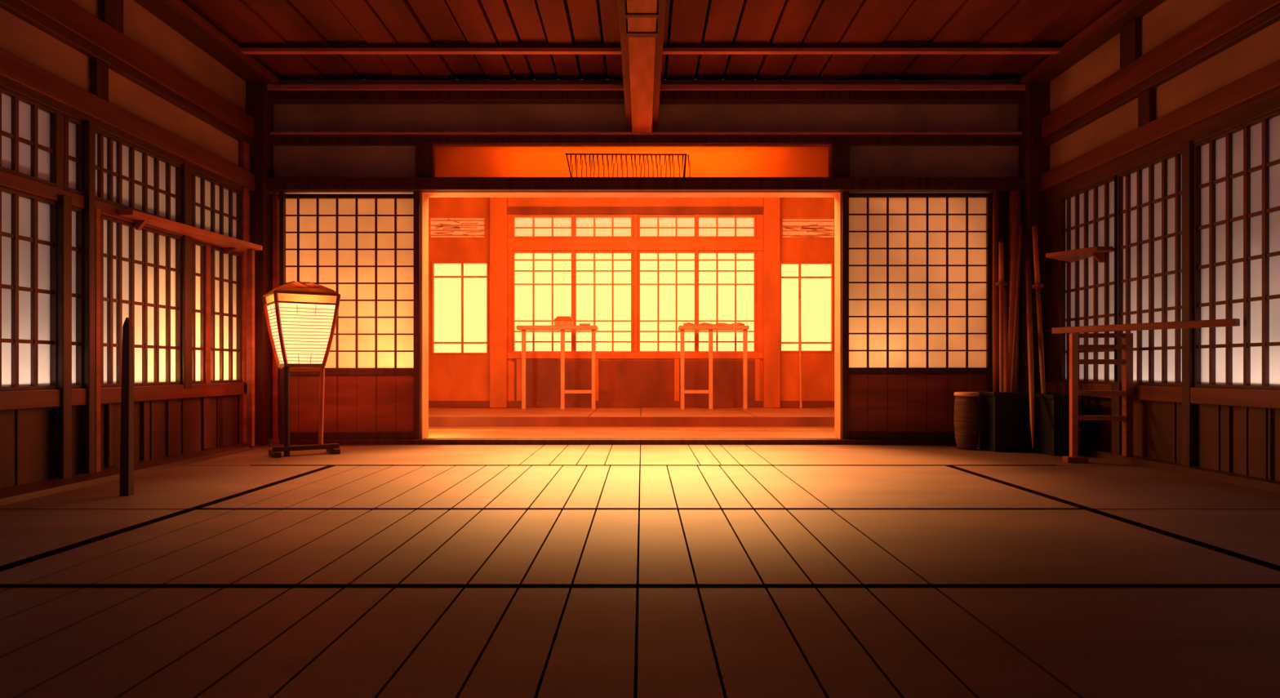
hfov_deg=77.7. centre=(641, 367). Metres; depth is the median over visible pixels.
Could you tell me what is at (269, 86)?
trim
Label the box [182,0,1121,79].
ceiling
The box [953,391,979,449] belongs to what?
woven basket
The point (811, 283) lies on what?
window
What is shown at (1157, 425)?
wall
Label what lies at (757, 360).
trim
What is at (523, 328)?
trestle table
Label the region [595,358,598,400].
trim
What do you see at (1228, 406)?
trim
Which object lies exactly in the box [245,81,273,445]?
trim
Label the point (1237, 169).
window
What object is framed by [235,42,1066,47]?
trim
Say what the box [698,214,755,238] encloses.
window
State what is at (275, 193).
trim
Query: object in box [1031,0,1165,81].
trim
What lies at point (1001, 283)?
sword
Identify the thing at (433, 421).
trim
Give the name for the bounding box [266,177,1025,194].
lintel beam
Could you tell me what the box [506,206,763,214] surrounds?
trim
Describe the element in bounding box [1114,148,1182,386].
window
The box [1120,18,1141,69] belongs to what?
trim
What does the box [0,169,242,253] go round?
trim
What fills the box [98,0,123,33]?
trim
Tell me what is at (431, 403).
trim
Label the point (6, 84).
trim
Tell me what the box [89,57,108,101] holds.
trim
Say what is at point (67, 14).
trim
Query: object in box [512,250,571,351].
window
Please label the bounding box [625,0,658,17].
trim
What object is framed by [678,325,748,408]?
trestle table
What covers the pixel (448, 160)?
panel
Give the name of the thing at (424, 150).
trim
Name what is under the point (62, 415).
trim
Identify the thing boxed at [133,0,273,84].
trim
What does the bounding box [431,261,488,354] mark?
window
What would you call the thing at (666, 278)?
window
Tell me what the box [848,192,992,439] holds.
door
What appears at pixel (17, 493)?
baseboard
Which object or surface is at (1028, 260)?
pole
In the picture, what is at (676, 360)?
trim
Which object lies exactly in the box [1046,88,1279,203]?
trim
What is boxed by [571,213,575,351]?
trim
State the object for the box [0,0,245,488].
wall
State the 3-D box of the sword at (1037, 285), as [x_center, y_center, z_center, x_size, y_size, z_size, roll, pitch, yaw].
[3.130,-0.266,6.235,0.083,1.763,0.456,0,0,11]
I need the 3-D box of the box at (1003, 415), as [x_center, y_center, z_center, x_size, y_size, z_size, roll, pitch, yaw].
[2.845,0.420,6.300,0.284,0.460,0.384,0,0,0]
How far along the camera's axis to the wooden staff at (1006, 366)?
6.39 m
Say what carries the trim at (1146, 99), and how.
attached to the wall at (1157, 425)
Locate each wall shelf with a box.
[117,209,262,446]
[1045,246,1113,262]
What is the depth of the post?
4.03 m
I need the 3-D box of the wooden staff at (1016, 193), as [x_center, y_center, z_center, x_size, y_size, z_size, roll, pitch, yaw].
[3.059,-0.434,6.543,0.076,2.110,0.411,0,0,34]
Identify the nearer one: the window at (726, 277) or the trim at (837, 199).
the trim at (837, 199)
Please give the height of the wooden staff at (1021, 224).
1.801 m
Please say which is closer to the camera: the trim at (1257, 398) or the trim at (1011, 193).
the trim at (1257, 398)
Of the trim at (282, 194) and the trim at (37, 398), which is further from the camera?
the trim at (282, 194)
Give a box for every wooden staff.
[798,297,802,408]
[992,194,998,391]
[1003,287,1010,391]
[1008,190,1021,391]
[1010,222,1022,391]
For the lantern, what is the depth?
5.89 m
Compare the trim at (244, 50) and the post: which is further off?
the trim at (244, 50)
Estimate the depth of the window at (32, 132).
4.28 m
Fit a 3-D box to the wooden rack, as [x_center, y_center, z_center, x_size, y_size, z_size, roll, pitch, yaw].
[3.273,0.187,5.069,0.436,0.926,1.145,0,0,-26]
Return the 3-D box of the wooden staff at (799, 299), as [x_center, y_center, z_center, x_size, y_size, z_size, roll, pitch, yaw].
[2.172,-0.202,10.893,0.038,1.505,0.099,0,0,0]
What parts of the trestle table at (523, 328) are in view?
leg, leg, leg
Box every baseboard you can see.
[0,443,253,506]
[1083,446,1279,493]
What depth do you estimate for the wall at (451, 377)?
11.00 m
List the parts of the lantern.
post, lamp shade, lamp frame, board, post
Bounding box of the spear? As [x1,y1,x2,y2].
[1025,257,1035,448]
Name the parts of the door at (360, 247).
panel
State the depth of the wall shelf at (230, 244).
6.26 m
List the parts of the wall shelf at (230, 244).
shelf post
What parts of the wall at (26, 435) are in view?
plaster panel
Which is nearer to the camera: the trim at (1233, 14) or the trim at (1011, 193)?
the trim at (1233, 14)
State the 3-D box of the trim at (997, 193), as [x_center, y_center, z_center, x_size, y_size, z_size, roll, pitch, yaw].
[3.018,-0.423,6.765,0.035,2.146,0.050,0,0,0]
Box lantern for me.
[262,280,340,457]
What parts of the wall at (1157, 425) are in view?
plaster panel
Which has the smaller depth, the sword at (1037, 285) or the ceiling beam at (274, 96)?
the sword at (1037, 285)
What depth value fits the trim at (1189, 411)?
4.88 m
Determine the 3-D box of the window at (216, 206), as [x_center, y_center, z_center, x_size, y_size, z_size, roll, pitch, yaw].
[-3.300,-0.660,6.122,0.060,1.560,0.829,0,0,0]
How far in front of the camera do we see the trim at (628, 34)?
4.70 m
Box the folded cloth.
[683,322,744,325]
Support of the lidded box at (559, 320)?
on the trestle table at (523, 328)
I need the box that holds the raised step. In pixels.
[428,407,834,417]
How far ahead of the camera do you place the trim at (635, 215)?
10.97 m
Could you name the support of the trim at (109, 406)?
attached to the wall at (26, 435)
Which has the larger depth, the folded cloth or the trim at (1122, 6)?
the folded cloth
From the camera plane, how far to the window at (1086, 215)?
6.04 m
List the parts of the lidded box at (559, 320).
box lid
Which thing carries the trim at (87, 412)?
attached to the wall at (26, 435)
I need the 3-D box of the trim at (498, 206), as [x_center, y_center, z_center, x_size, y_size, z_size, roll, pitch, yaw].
[-1.973,-0.925,10.950,0.234,2.950,0.100,0,0,0]
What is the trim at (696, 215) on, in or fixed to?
attached to the wall at (451, 377)
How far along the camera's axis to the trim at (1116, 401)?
5.58 m
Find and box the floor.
[0,426,1279,697]
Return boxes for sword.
[995,241,1007,391]
[1031,225,1045,394]
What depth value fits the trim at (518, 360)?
10.96 m
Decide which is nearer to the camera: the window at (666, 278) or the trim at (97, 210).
the trim at (97, 210)
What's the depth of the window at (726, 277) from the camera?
11.05 m
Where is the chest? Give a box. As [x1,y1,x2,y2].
[1028,391,1085,455]
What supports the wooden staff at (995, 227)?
in the box at (1003, 415)
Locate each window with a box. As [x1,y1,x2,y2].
[0,85,64,391]
[64,114,83,388]
[95,127,181,387]
[191,169,241,383]
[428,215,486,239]
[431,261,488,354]
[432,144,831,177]
[512,214,571,238]
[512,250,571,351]
[575,214,632,238]
[575,250,632,351]
[638,214,694,238]
[638,250,694,351]
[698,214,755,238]
[698,250,755,351]
[780,262,833,352]
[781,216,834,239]
[1057,174,1123,384]
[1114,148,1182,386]
[1193,109,1279,390]
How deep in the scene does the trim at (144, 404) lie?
5.24 m
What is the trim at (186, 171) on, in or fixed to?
attached to the wall at (26, 435)
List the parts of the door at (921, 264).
panel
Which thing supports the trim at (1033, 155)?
attached to the wall at (1157, 425)
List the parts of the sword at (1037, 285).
blade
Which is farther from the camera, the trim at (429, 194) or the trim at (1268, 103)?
the trim at (429, 194)
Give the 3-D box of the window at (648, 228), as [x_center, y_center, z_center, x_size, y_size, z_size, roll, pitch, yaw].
[0.351,-1.949,11.020,0.806,0.318,0.070,0,0,0]
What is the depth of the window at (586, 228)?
11.05 m
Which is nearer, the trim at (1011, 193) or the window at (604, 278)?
the trim at (1011, 193)
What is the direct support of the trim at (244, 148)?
attached to the wall at (26, 435)
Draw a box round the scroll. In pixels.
[579,323,590,325]
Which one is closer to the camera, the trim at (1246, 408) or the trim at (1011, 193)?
the trim at (1246, 408)
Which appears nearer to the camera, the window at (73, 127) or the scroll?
the window at (73, 127)
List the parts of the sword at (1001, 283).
blade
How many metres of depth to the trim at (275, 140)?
6.74 m
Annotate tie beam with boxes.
[626,0,657,133]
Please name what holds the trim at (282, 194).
attached to the wall at (289, 161)
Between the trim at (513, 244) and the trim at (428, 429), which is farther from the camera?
the trim at (513, 244)
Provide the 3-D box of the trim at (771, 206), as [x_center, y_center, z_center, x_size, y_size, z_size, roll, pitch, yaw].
[1.784,-0.925,10.950,0.227,2.950,0.100,0,0,0]
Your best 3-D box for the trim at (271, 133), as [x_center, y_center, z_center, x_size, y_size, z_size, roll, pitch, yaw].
[0.050,-1.987,6.782,6.500,0.021,0.095,0,0,0]
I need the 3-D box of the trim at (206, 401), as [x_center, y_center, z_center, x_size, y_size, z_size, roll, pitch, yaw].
[-3.290,0.415,5.997,0.020,0.390,0.088,0,0,0]
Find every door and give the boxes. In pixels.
[271,194,413,439]
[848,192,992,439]
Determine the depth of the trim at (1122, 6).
5.79 m
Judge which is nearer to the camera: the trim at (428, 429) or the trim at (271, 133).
the trim at (271, 133)
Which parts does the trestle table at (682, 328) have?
leg, leg, leg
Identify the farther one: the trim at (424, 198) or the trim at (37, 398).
the trim at (424, 198)
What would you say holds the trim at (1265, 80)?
attached to the wall at (1157, 425)
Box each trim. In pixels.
[0,0,252,145]
[0,48,254,190]
[0,78,241,191]
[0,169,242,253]
[0,382,246,410]
[17,0,253,137]
[53,194,71,478]
[80,120,95,473]
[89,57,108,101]
[95,207,100,471]
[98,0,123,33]
[106,403,114,466]
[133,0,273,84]
[141,400,146,460]
[165,399,173,455]
[181,164,191,388]
[201,396,210,448]
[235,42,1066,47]
[239,141,249,443]
[240,47,1060,53]
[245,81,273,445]
[266,84,1025,90]
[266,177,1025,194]
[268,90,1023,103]
[270,132,1022,134]
[270,134,1022,145]
[272,191,279,444]
[279,191,285,444]
[289,438,956,448]
[413,191,420,439]
[415,142,432,177]
[420,191,841,197]
[420,192,428,439]
[428,400,834,407]
[428,417,834,426]
[428,429,834,430]
[489,197,507,407]
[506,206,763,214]
[506,351,763,358]
[507,238,763,250]
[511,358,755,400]
[516,358,521,400]
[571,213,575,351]
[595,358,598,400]
[617,0,666,126]
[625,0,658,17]
[626,20,657,37]
[633,213,637,351]
[674,358,679,400]
[694,213,698,351]
[755,358,759,400]
[762,197,780,407]
[831,142,849,177]
[834,192,841,439]
[841,191,848,439]
[993,191,999,391]
[1008,191,1019,391]
[1017,0,1139,84]
[1018,80,1049,391]
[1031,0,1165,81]
[1041,0,1279,137]
[1041,59,1279,190]
[1044,382,1279,408]
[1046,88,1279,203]
[1111,382,1121,453]
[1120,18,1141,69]
[1137,88,1155,127]
[1182,140,1198,466]
[1227,405,1231,472]
[1244,407,1248,475]
[1269,408,1272,479]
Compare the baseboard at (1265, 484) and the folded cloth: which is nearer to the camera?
the baseboard at (1265, 484)
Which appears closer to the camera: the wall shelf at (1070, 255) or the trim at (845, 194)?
the wall shelf at (1070, 255)
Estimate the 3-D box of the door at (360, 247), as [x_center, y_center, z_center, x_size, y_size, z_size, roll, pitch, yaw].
[-2.525,-0.436,6.800,1.254,2.088,0.060,0,0,0]
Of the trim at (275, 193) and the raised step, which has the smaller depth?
the trim at (275, 193)
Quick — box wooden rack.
[1052,318,1239,462]
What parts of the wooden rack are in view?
post, cross rail, post, rail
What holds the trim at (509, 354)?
attached to the wall at (451, 377)
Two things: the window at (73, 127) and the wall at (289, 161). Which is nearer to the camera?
the window at (73, 127)
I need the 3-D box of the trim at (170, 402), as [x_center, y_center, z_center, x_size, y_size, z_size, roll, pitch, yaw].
[-3.290,0.415,5.541,0.020,0.390,0.070,0,0,0]
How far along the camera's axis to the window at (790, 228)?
11.03 m
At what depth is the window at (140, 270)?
5.24 m
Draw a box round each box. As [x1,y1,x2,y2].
[553,315,573,325]
[973,391,1029,452]
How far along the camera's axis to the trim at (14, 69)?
4.84 m
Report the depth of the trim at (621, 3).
5.31 m
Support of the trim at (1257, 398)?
attached to the wall at (1157, 425)
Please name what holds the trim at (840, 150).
attached to the wall at (289, 161)
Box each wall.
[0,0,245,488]
[273,80,1018,328]
[428,197,834,409]
[1048,0,1279,480]
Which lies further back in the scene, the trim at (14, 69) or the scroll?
the scroll
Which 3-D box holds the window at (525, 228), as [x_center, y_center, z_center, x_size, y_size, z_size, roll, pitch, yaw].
[-1.372,-1.949,11.020,0.841,0.318,0.070,0,0,0]
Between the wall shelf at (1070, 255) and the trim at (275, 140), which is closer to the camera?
the wall shelf at (1070, 255)
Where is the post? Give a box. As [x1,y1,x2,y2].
[119,317,133,495]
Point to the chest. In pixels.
(1051, 410)
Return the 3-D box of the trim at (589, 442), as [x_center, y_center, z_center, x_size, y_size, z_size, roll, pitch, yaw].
[0.050,0.644,6.780,6.100,0.072,0.160,0,0,0]
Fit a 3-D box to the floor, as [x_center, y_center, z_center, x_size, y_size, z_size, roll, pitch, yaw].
[0.000,0.689,3.800,6.800,0.083,10.000,0,0,0]
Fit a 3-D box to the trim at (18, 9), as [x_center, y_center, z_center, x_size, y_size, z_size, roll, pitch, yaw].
[-3.272,-1.880,2.730,0.055,0.060,7.860,0,0,0]
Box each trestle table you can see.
[516,325,598,408]
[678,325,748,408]

